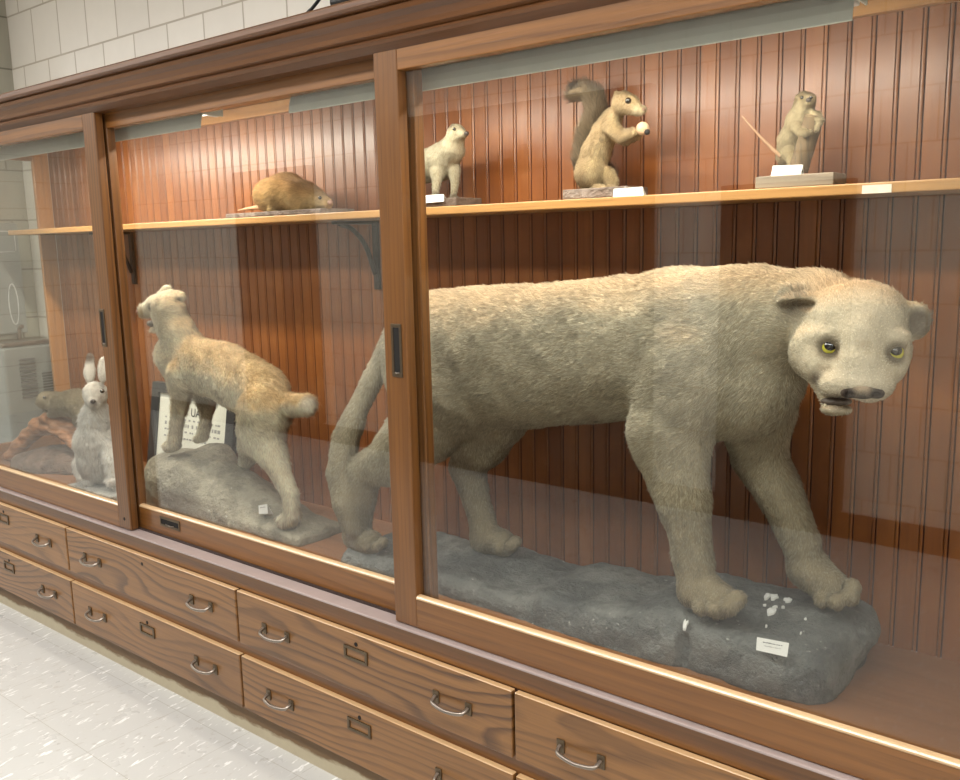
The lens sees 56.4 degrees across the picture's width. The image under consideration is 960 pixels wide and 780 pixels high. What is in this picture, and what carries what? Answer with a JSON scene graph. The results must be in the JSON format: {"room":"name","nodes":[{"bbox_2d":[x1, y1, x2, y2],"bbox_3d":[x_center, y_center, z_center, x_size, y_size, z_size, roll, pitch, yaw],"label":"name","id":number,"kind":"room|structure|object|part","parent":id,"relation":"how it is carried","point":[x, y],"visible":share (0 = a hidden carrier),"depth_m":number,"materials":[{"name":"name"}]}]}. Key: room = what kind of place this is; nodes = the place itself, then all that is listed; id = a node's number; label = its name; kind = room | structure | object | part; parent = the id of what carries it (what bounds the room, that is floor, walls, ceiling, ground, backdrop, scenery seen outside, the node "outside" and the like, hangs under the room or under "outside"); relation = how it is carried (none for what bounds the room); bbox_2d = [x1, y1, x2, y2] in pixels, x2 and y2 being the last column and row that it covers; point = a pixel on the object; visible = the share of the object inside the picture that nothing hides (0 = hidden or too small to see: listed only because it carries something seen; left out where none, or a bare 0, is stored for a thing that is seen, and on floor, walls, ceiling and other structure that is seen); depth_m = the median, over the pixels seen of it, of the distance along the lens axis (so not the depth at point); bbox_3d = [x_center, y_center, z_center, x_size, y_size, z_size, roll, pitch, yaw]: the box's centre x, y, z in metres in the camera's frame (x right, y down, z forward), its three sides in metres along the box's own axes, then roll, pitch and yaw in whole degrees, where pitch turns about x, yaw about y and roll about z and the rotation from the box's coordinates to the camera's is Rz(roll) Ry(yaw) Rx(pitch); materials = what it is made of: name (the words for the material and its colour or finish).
{"room":"museum","nodes":[
{"label":"museum","id":0,"kind":"room"},
{"bbox_2d":[0,0,39,339],"bbox_3d":[-3.825,-0.839,5.726,3.990,2.950,0.560,6,12,38],"label":"wall","id":1,"kind":"structure","parent":0,"point":[13,209],"depth_m":4.42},
{"bbox_2d":[0,602,341,779],"bbox_3d":[-1.774,1.211,2.289,11.800,0.060,3.850,6,12,38],"label":"floor","id":2,"kind":"structure","parent":0,"point":[69,711],"depth_m":2.84,"materials":[{"name":"tile"}]},
{"bbox_2d":[0,223,53,442],"bbox_3d":[-2.247,0.004,4.432,0.216,1.640,0.270,6,12,38],"label":"fountain","id":3,"kind":"object","parent":2,"relation":"on","point":[25,362],"visible":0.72,"depth_m":4.36,"materials":[{"name":"grey metal"}]},
{"bbox_3d":[-2.303,-0.424,4.421,0.004,0.204,0.048,6,12,38],"label":"outline trim","id":4,"kind":"part","parent":3,"relation":"part of","materials":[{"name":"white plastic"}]},
{"bbox_3d":[-2.253,-0.285,4.391,0.051,0.076,0.020,6,12,38],"label":"spout","id":5,"kind":"part","parent":3,"relation":"part of","materials":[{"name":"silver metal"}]},
{"bbox_2d":[0,336,48,347],"bbox_3d":[-2.256,-0.236,4.395,0.208,0.024,0.270,6,12,38],"label":"basin","id":6,"kind":"object","parent":3,"relation":"in","point":[35,341],"depth_m":4.35,"materials":[{"name":"silver metal"}]},
{"bbox_2d":[0,0,959,779],"bbox_3d":[-0.583,0.033,2.828,4.350,2.034,0.675,6,12,38],"label":"display case","id":7,"kind":"object","parent":2,"relation":"on","point":[355,673],"visible":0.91,"depth_m":2.30,"materials":[{"name":"brown"}]},
{"bbox_3d":[-1.958,0.555,3.704,1.038,0.170,0.018,6,12,38],"label":"drawer","id":8,"kind":"part","parent":7,"relation":"part of","materials":[{"name":"brown wood"}]},
{"bbox_3d":[-1.953,0.765,3.739,1.038,0.176,0.018,6,12,38],"label":"drawer","id":9,"kind":"part","parent":7,"relation":"part of","materials":[{"name":"brown wood"}]},
{"bbox_2d":[3,412,76,461],"bbox_3d":[-1.955,0.217,4.043,0.567,0.240,0.154,4,11,27],"label":"driftwood","id":10,"kind":"object","parent":7,"relation":"in","point":[62,428],"visible":0.78,"depth_m":4.02,"materials":[{"name":"brown wood"}]},
{"bbox_2d":[34,387,84,427],"bbox_3d":[-1.827,0.070,3.973,0.368,0.148,0.141,4,11,29],"label":"marmot","id":11,"kind":"object","parent":10,"relation":"on","point":[67,404],"visible":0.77,"depth_m":3.92,"materials":[{"name":"grey fur"}]},
{"bbox_3d":[-1.711,0.589,3.475,0.124,0.032,0.035,6,12,38],"label":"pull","id":12,"kind":"part","parent":7,"relation":"part of","materials":[{"name":"silver metal"}]},
{"bbox_2d":[10,444,74,474],"bbox_3d":[-1.897,0.296,4.039,0.527,0.084,0.351,6,12,38],"label":"mound","id":13,"kind":"object","parent":7,"relation":"on","point":[51,459],"visible":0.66,"depth_m":3.92,"materials":[{"name":"grey stone"}]},
{"bbox_2d":[0,132,84,160],"bbox_3d":[-1.602,-0.906,3.351,0.654,0.052,0.095,6,12,38],"label":"strip light","id":14,"kind":"object","parent":7,"relation":"attached to","point":[67,142],"depth_m":3.31,"materials":[{"name":"grey metal"}]},
{"bbox_3d":[-1.706,0.796,3.509,0.124,0.032,0.035,6,12,38],"label":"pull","id":15,"kind":"part","parent":7,"relation":"part of","materials":[{"name":"silver metal"}]},
{"bbox_3d":[-1.422,0.621,3.245,0.124,0.032,0.035,6,12,38],"label":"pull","id":16,"kind":"part","parent":7,"relation":"part of","materials":[{"name":"silver metal"}]},
{"bbox_2d":[68,481,116,500],"bbox_3d":[-1.476,0.393,3.577,0.330,0.026,0.188,6,12,38],"label":"stone slab","id":17,"kind":"object","parent":7,"relation":"on","point":[102,490],"visible":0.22,"depth_m":3.51,"materials":[{"name":"grey stone"}]},
{"bbox_2d":[70,352,115,488],"bbox_3d":[-1.550,0.112,3.579,0.404,0.529,0.165,6,12,38],"label":"hare","id":18,"kind":"object","parent":17,"relation":"on","point":[93,462],"visible":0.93,"depth_m":3.50,"materials":[{"name":"white fur"}]},
{"bbox_3d":[-1.417,0.828,3.280,0.124,0.032,0.035,6,12,38],"label":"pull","id":19,"kind":"part","parent":7,"relation":"part of","materials":[{"name":"silver metal"}]},
{"bbox_3d":[-1.259,-0.207,2.985,0.032,0.125,0.007,6,12,38],"label":"flush pull","id":20,"kind":"part","parent":7,"relation":"part of","materials":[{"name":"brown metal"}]},
{"bbox_3d":[-1.142,0.644,3.056,1.038,0.170,0.018,6,12,38],"label":"drawer","id":21,"kind":"part","parent":7,"relation":"part of","materials":[{"name":"brown wood"}]},
{"bbox_3d":[-1.137,0.854,3.091,1.038,0.176,0.018,6,12,38],"label":"drawer","id":22,"kind":"part","parent":7,"relation":"part of","materials":[{"name":"brown wood"}]},
{"bbox_2d":[114,109,222,141],"bbox_3d":[-0.955,-0.831,2.837,0.599,0.042,0.095,6,12,38],"label":"strip light","id":23,"kind":"object","parent":7,"relation":"attached to","point":[189,122],"depth_m":2.81,"materials":[{"name":"grey metal"}]},
{"bbox_3d":[-1.032,0.444,2.973,0.115,0.034,0.007,6,12,38],"label":"flush pull","id":24,"kind":"part","parent":7,"relation":"part of","materials":[{"name":"brown metal"}]},
{"bbox_2d":[147,381,236,461],"bbox_3d":[-1.194,0.181,3.700,0.590,0.386,0.087,6,12,38],"label":"framed certificate","id":25,"kind":"object","parent":7,"relation":"on","point":[224,423],"visible":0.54,"depth_m":3.72,"materials":[{"name":"white paper"}]},
{"bbox_3d":[-0.895,0.678,2.826,0.124,0.032,0.035,6,12,38],"label":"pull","id":26,"kind":"part","parent":7,"relation":"part of","materials":[{"name":"silver metal"}]},
{"bbox_3d":[-0.890,0.885,2.861,0.124,0.032,0.035,6,12,38],"label":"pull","id":27,"kind":"part","parent":7,"relation":"part of","materials":[{"name":"silver metal"}]},
{"bbox_2d":[144,443,341,546],"bbox_3d":[-0.870,0.341,3.208,0.920,0.222,0.302,6,12,38],"label":"rock","id":28,"kind":"object","parent":7,"relation":"on","point":[206,483],"visible":0.91,"depth_m":3.16,"materials":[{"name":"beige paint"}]},
{"bbox_2d":[136,285,319,529],"bbox_3d":[-0.866,0.026,3.142,0.899,0.766,0.243,6,12,38],"label":"bobcat","id":29,"kind":"object","parent":28,"relation":"on","point":[209,372],"visible":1,"depth_m":3.06,"materials":[{"name":"beige fur"}]},
{"bbox_2d":[258,504,272,514],"bbox_3d":[-0.723,0.402,3.002,0.064,0.045,0.019,6,12,38],"label":"card","id":30,"kind":"object","parent":28,"relation":"on","point":[264,509],"visible":1,"depth_m":3.00,"materials":[{"name":"white paper"}]},
{"bbox_3d":[-0.606,0.710,2.596,0.124,0.032,0.035,6,12,38],"label":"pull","id":31,"kind":"part","parent":7,"relation":"part of","materials":[{"name":"silver metal"}]},
{"bbox_3d":[-0.601,0.917,2.631,0.124,0.032,0.035,6,12,38],"label":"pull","id":32,"kind":"part","parent":7,"relation":"part of","materials":[{"name":"silver metal"}]},
{"bbox_2d":[226,208,353,217],"bbox_3d":[-0.645,-0.592,3.006,0.495,0.016,0.145,6,12,38],"label":"board","id":33,"kind":"object","parent":7,"relation":"on","point":[317,210],"visible":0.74,"depth_m":2.90,"materials":[{"name":"brown wood"}]},
{"bbox_2d":[238,171,332,211],"bbox_3d":[-0.629,-0.656,2.972,0.500,0.120,0.129,6,12,38],"label":"muskrat","id":34,"kind":"object","parent":33,"relation":"on","point":[281,191],"visible":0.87,"depth_m":2.91,"materials":[{"name":"brown fur"}]},
{"bbox_2d":[306,0,320,11],"bbox_3d":[-0.529,-1.142,2.839,0.269,0.278,0.032,6,12,38],"label":"cable","id":35,"kind":"object","parent":7,"relation":"on","point":[315,4],"visible":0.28,"depth_m":2.80,"materials":[{"name":"black plastic"}]},
{"bbox_3d":[-0.605,-0.919,2.670,4.350,0.104,0.675,6,12,38],"label":"cornice","id":36,"kind":"part","parent":7,"relation":"part of","materials":[{"name":"brown wood"}]},
{"bbox_2d":[330,0,348,4],"bbox_3d":[-0.407,-1.113,2.759,0.110,0.241,0.080,6,12,38],"label":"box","id":37,"kind":"object","parent":7,"relation":"on","point":[332,2],"visible":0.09,"depth_m":2.73,"materials":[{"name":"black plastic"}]},
{"bbox_3d":[-0.326,0.733,2.407,1.038,0.170,0.018,6,12,38],"label":"drawer","id":38,"kind":"part","parent":7,"relation":"part of","materials":[{"name":"brown wood"}]},
{"bbox_3d":[-0.321,0.944,2.442,1.038,0.176,0.018,6,12,38],"label":"drawer","id":39,"kind":"part","parent":7,"relation":"part of","materials":[{"name":"brown wood"}]},
{"bbox_3d":[-0.200,-0.094,2.143,0.034,0.128,0.007,6,12,38],"label":"flush pull","id":40,"kind":"part","parent":7,"relation":"part of","materials":[{"name":"brown metal"}]},
{"bbox_3d":[-0.542,0.731,2.975,4.230,0.457,0.581,6,12,38],"label":"rail","id":41,"kind":"part","parent":7,"relation":"part of","materials":[{"name":"brown wood"}]},
{"bbox_3d":[-0.074,0.974,2.212,0.124,0.032,0.035,6,12,38],"label":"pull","id":42,"kind":"part","parent":7,"relation":"part of","materials":[{"name":"silver metal"}]},
{"bbox_3d":[-0.079,0.767,2.177,0.124,0.032,0.035,6,12,38],"label":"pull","id":43,"kind":"part","parent":7,"relation":"part of","materials":[{"name":"silver metal"}]},
{"bbox_2d":[426,197,481,206],"bbox_3d":[-0.128,-0.538,2.588,0.250,0.024,0.115,6,12,38],"label":"board","id":44,"kind":"object","parent":7,"relation":"on","point":[454,201],"visible":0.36,"depth_m":2.50,"materials":[{"name":"brown wood"}]},
{"bbox_2d":[426,194,445,202],"bbox_3d":[-0.132,-0.535,2.522,0.102,0.029,0.025,6,12,38],"label":"card","id":45,"kind":"object","parent":44,"relation":"on","point":[429,198],"visible":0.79,"depth_m":2.50,"materials":[{"name":"white paper"}]},
{"bbox_2d":[424,124,468,197],"bbox_3d":[-0.125,-0.649,2.570,0.104,0.200,0.320,-10,13,-42],"label":"dog","id":46,"kind":"object","parent":44,"relation":"on","point":[443,159],"visible":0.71,"depth_m":2.52},
{"bbox_2d":[8,178,959,234],"bbox_3d":[-0.466,-0.558,2.894,4.190,0.022,0.217,6,12,38],"label":"shelf","id":47,"kind":"object","parent":7,"relation":"attached to","point":[904,190],"depth_m":2.27,"materials":[{"name":"brown wood"}]},
{"bbox_3d":[0.495,1.033,1.793,1.038,0.176,0.018,6,12,38],"label":"drawer","id":48,"kind":"part","parent":7,"relation":"part of","materials":[{"name":"brown wood"}]},
{"bbox_2d":[289,0,867,112],"bbox_3d":[0.084,-0.768,2.002,1.477,0.144,0.095,6,12,38],"label":"strip light","id":49,"kind":"object","parent":7,"relation":"attached to","point":[791,15],"visible":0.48,"depth_m":1.79,"materials":[{"name":"grey metal"}]},
{"bbox_3d":[0.210,0.799,1.948,0.124,0.032,0.035,6,12,38],"label":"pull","id":50,"kind":"part","parent":7,"relation":"part of","materials":[{"name":"silver metal"}]},
{"bbox_2d":[563,186,647,199],"bbox_3d":[0.310,-0.488,2.224,0.187,0.024,0.100,6,12,38],"label":"board","id":51,"kind":"object","parent":7,"relation":"on","point":[601,192],"visible":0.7,"depth_m":2.19,"materials":[{"name":"beige wood"}]},
{"bbox_2d":[561,76,648,188],"bbox_3d":[0.298,-0.629,2.198,0.102,0.262,0.261,-6,10,-24],"label":"squirrel","id":52,"kind":"object","parent":51,"relation":"on","point":[599,128],"visible":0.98,"depth_m":2.21,"materials":[{"name":"beige fur"}]},
{"bbox_2d":[636,122,649,134],"bbox_3d":[0.385,-0.613,2.100,0.040,0.032,0.030,6,12,38],"label":"nut","id":53,"kind":"object","parent":52,"relation":"attached to","point":[642,128],"visible":1,"depth_m":2.09,"materials":[{"name":"beige food"}]},
{"bbox_2d":[340,532,880,704],"bbox_3d":[0.241,0.494,2.379,1.528,0.142,0.385,6,12,38],"label":"rock","id":54,"kind":"object","parent":7,"relation":"on","point":[627,610],"visible":0.75,"depth_m":2.06,"materials":[{"name":"grey stone"}]},
{"bbox_2d":[324,262,935,619],"bbox_3d":[0.247,0.117,2.264,1.614,0.854,0.389,7,12,40],"label":"cougar","id":55,"kind":"object","parent":54,"relation":"on","point":[693,359],"visible":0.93,"depth_m":1.98,"materials":[{"name":"beige fur"}]},
{"bbox_2d":[756,637,788,656],"bbox_3d":[0.601,0.528,1.842,0.070,0.027,0.016,6,12,38],"label":"card","id":56,"kind":"object","parent":54,"relation":"on","point":[780,648],"visible":1,"depth_m":1.84,"materials":[{"name":"white paper"}]},
{"bbox_2d":[613,187,645,196],"bbox_3d":[0.358,-0.461,2.122,0.086,0.038,0.029,6,12,38],"label":"card","id":57,"kind":"object","parent":7,"relation":"on","point":[634,191],"visible":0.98,"depth_m":2.11,"materials":[{"name":"white paper"}]},
{"bbox_3d":[0.491,0.822,1.758,1.038,0.170,0.018,6,12,38],"label":"drawer","id":58,"kind":"part","parent":7,"relation":"part of","materials":[{"name":"brown wood"}]},
{"bbox_2d":[755,172,845,188],"bbox_3d":[0.684,-0.445,1.911,0.165,0.026,0.085,6,12,38],"label":"board","id":59,"kind":"object","parent":7,"relation":"on","point":[827,178],"visible":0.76,"depth_m":1.87,"materials":[{"name":"beige wood"}]},
{"bbox_2d":[771,165,803,175],"bbox_3d":[0.654,-0.459,1.903,0.066,0.039,0.029,6,12,38],"label":"card","id":60,"kind":"object","parent":59,"relation":"on","point":[781,169],"visible":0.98,"depth_m":1.89,"materials":[{"name":"white paper"}]},
{"bbox_2d":[790,114,823,172],"bbox_3d":[0.688,-0.519,1.888,0.068,0.122,0.040,4,11,29],"label":"stump","id":61,"kind":"object","parent":59,"relation":"on","point":[804,149],"visible":0.82,"depth_m":1.88,"materials":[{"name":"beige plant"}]},
{"bbox_2d":[742,91,824,164],"bbox_3d":[0.669,-0.556,1.934,0.087,0.160,0.188,-9,12,-39],"label":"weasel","id":62,"kind":"object","parent":61,"relation":"on","point":[804,103],"visible":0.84,"depth_m":1.91,"materials":[{"name":"beige fur"}]},
{"bbox_2d":[5,0,936,656],"bbox_3d":[0.863,-0.358,2.189,7.830,2.950,0.260,6,12,38],"label":"wall","id":63,"kind":"structure","parent":0,"point":[49,40],"depth_m":3.84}
]}

